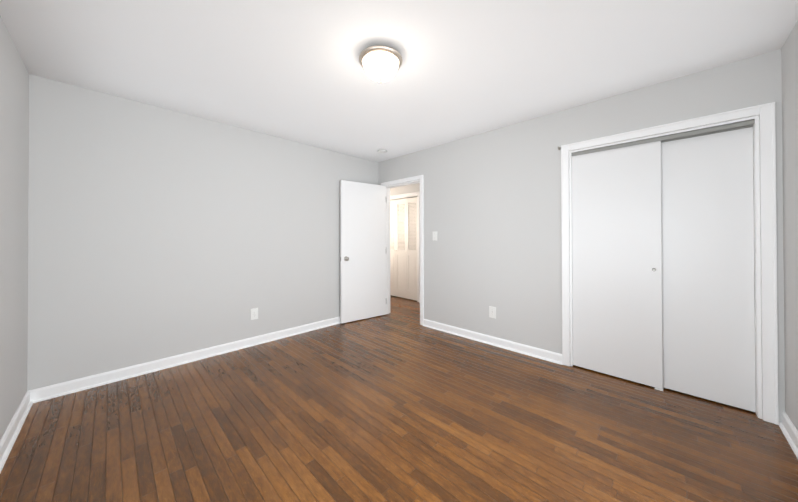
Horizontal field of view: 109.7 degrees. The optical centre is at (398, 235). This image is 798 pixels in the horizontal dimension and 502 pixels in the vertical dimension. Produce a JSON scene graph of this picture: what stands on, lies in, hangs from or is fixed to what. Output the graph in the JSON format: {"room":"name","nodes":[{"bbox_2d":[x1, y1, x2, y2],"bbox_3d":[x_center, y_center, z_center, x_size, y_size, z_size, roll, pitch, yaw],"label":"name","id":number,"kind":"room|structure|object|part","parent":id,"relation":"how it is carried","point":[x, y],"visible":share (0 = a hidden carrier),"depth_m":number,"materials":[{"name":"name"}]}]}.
{"room":"empty bedroom","nodes":[
{"label":"empty bedroom","id":0,"kind":"room"},
{"bbox_2d":[0,16,28,439],"bbox_3d":[-1.335,0.004,0.624,4.054,2.440,0.120,0,0,44],"label":"wall","id":1,"kind":"structure","parent":0,"point":[14,131],"depth_m":1.75,"materials":[{"name":"grey paint"}]},
{"bbox_2d":[0,391,32,472],"bbox_3d":[-1.318,1.178,0.707,3.920,0.092,0.030,0,0,44],"label":"baseboard","id":2,"kind":"structure","parent":1,"relation":"attached to","point":[10,435],"depth_m":1.72,"materials":[{"name":"white paint"}]},
{"bbox_2d":[27,74,377,390],"bbox_3d":[-1.625,0.021,3.319,0.120,2.440,3.580,0,0,44],"label":"wall","id":3,"kind":"structure","parent":0,"point":[156,233],"depth_m":2.62,"materials":[{"name":"grey paint"}]},
{"bbox_2d":[28,316,339,402],"bbox_3d":[-1.527,1.195,3.302,0.030,0.092,3.460,0,0,44],"label":"baseboard","id":4,"kind":"structure","parent":3,"relation":"attached to","point":[63,388],"depth_m":2.60,"materials":[{"name":"white paint"}]},
{"bbox_2d":[250,308,257,319],"bbox_3d":[-1.647,0.888,3.197,0.008,0.126,0.080,0,0,44],"label":"electrical outlet","id":5,"kind":"object","parent":3,"relation":"attached to","point":[253,313],"visible":1,"depth_m":3.19,"materials":[{"name":"white plastic"}]},
{"bbox_2d":[0,295,797,501],"bbox_3d":[-0.282,1.288,3.297,6.288,0.100,5.428,0,0,44],"label":"floor","id":6,"kind":"structure","parent":0,"point":[398,403],"depth_m":1.74,"materials":[{"name":"brown wood"}]},
{"bbox_2d":[0,0,797,161],"bbox_3d":[-0.288,-1.252,3.312,6.288,0.100,5.428,0,0,44],"label":"ceiling","id":7,"kind":"structure","parent":0,"point":[293,70],"depth_m":1.87,"materials":[{"name":"white paint"}]},
{"bbox_2d":[359,45,402,82],"bbox_3d":[-0.123,-1.119,1.890,0.294,0.183,0.294,0,0,44],"label":"ceiling lamp","id":8,"kind":"object","parent":7,"relation":"attached to","point":[380,63],"visible":1,"depth_m":1.81,"materials":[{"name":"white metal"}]},
{"bbox_3d":[-0.123,-1.110,1.890,0.242,0.108,0.242,0,0,44],"label":"lamp shade","id":9,"kind":"part","parent":8,"relation":"part of","materials":[{"name":"white glass"}]},
{"bbox_2d":[378,149,386,153],"bbox_3d":[-0.235,-1.179,3.936,0.130,0.038,0.130,0,0,44],"label":"smoke detector","id":10,"kind":"object","parent":7,"relation":"attached to","point":[381,151],"visible":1,"depth_m":3.89,"materials":[{"name":"white plastic"}]},
{"bbox_2d":[390,183,419,196],"bbox_3d":[0.540,0.028,5.228,4.790,2.440,0.120,0,0,44],"label":"wall","id":11,"kind":"structure","parent":0,"point":[411,188],"depth_m":5.55,"materials":[{"name":"grey paint"}]},
{"bbox_2d":[390,197,416,299],"bbox_3d":[-0.064,0.247,5.759,1.174,1.980,0.057,0,0,44],"label":"bifold door","id":12,"kind":"structure","parent":11,"relation":"in","point":[403,248],"depth_m":5.61,"materials":[{"name":"paint"}]},
{"bbox_2d":[390,191,419,301],"bbox_3d":[-0.045,0.210,5.779,1.330,2.085,0.144,0,0,44],"label":"trim","id":13,"kind":"structure","parent":11,"relation":"attached to","point":[402,196],"depth_m":5.30,"materials":[{"name":"white paint"}]},
{"bbox_2d":[378,49,784,421],"bbox_3d":[0.318,0.021,4.010,6.168,2.440,0.120,0,0,44],"label":"wall","id":14,"kind":"structure","parent":0,"point":[492,208],"depth_m":2.96,"materials":[{"name":"grey paint"}]},
{"bbox_2d":[381,175,423,325],"bbox_3d":[0.077,0.198,4.244,0.865,2.090,0.168,0,0,44],"label":"door frame","id":15,"kind":"structure","parent":14,"relation":"attached to","point":[417,179],"depth_m":4.09,"materials":[{"name":"white paint"}]},
{"bbox_2d":[340,180,385,323],"bbox_3d":[-0.532,0.222,4.209,0.190,2.020,0.768,0,0,44],"label":"door","id":16,"kind":"structure","parent":15,"relation":"attached to","point":[362,250],"depth_m":4.16,"materials":[{"name":"white paint"}]},
{"bbox_2d":[433,231,436,240],"bbox_3d":[0.477,0.001,3.759,0.074,0.120,0.018,0,0,44],"label":"light switch","id":17,"kind":"object","parent":14,"relation":"attached to","point":[434,235],"visible":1,"depth_m":3.75,"materials":[{"name":"white plastic"}]},
{"bbox_2d":[423,319,561,364],"bbox_3d":[0.950,1.189,3.285,1.713,0.092,0.030,0,0,44],"label":"baseboard","id":18,"kind":"structure","parent":14,"relation":"attached to","point":[547,355],"depth_m":3.13,"materials":[{"name":"white paint"}]},
{"bbox_2d":[489,306,495,318],"bbox_3d":[1.063,0.869,3.192,0.080,0.126,0.008,0,0,44],"label":"electrical outlet","id":19,"kind":"object","parent":14,"relation":"attached to","point":[492,312],"visible":1,"depth_m":3.19,"materials":[{"name":"white plastic"}]},
{"bbox_2d":[572,141,662,388],"bbox_3d":[1.872,0.218,2.453,0.617,1.996,0.032,0,0,44],"label":"closet door","id":20,"kind":"structure","parent":14,"relation":"in","point":[617,259],"depth_m":2.41,"materials":[{"name":"paint"}]},
{"bbox_2d":[571,119,754,155],"bbox_3d":[2.054,-0.769,2.314,1.084,0.040,0.096,0,0,44],"label":"track rail","id":21,"kind":"object","parent":14,"relation":"attached to","point":[713,130],"visible":0.77,"depth_m":2.15,"materials":[{"name":"metal"}]},
{"bbox_2d":[561,102,778,424],"bbox_3d":[2.053,0.178,2.305,1.246,2.097,0.144,0,0,44],"label":"trim","id":22,"kind":"structure","parent":14,"relation":"attached to","point":[765,273],"depth_m":1.89,"materials":[{"name":"white paint"}]},
{"bbox_2d":[661,127,755,411],"bbox_3d":[2.275,0.215,2.121,0.507,1.996,0.030,0,0,44],"label":"closet door","id":23,"kind":"structure","parent":14,"relation":"in","point":[708,292],"depth_m":2.08,"materials":[{"name":"paint"}]},
{"bbox_2d":[781,21,797,430],"bbox_3d":[1.723,-0.001,0.947,0.120,2.440,4.608,0,0,44],"label":"wall","id":24,"kind":"structure","parent":0,"point":[789,58],"depth_m":1.70,"materials":[{"name":"grey paint"}]},
{"bbox_2d":[779,411,797,458],"bbox_3d":[1.277,1.172,0.585,0.030,0.092,3.446,0,0,44],"label":"baseboard","id":25,"kind":"structure","parent":24,"relation":"attached to","point":[788,429],"depth_m":1.68,"materials":[{"name":"white paint"}]}
]}

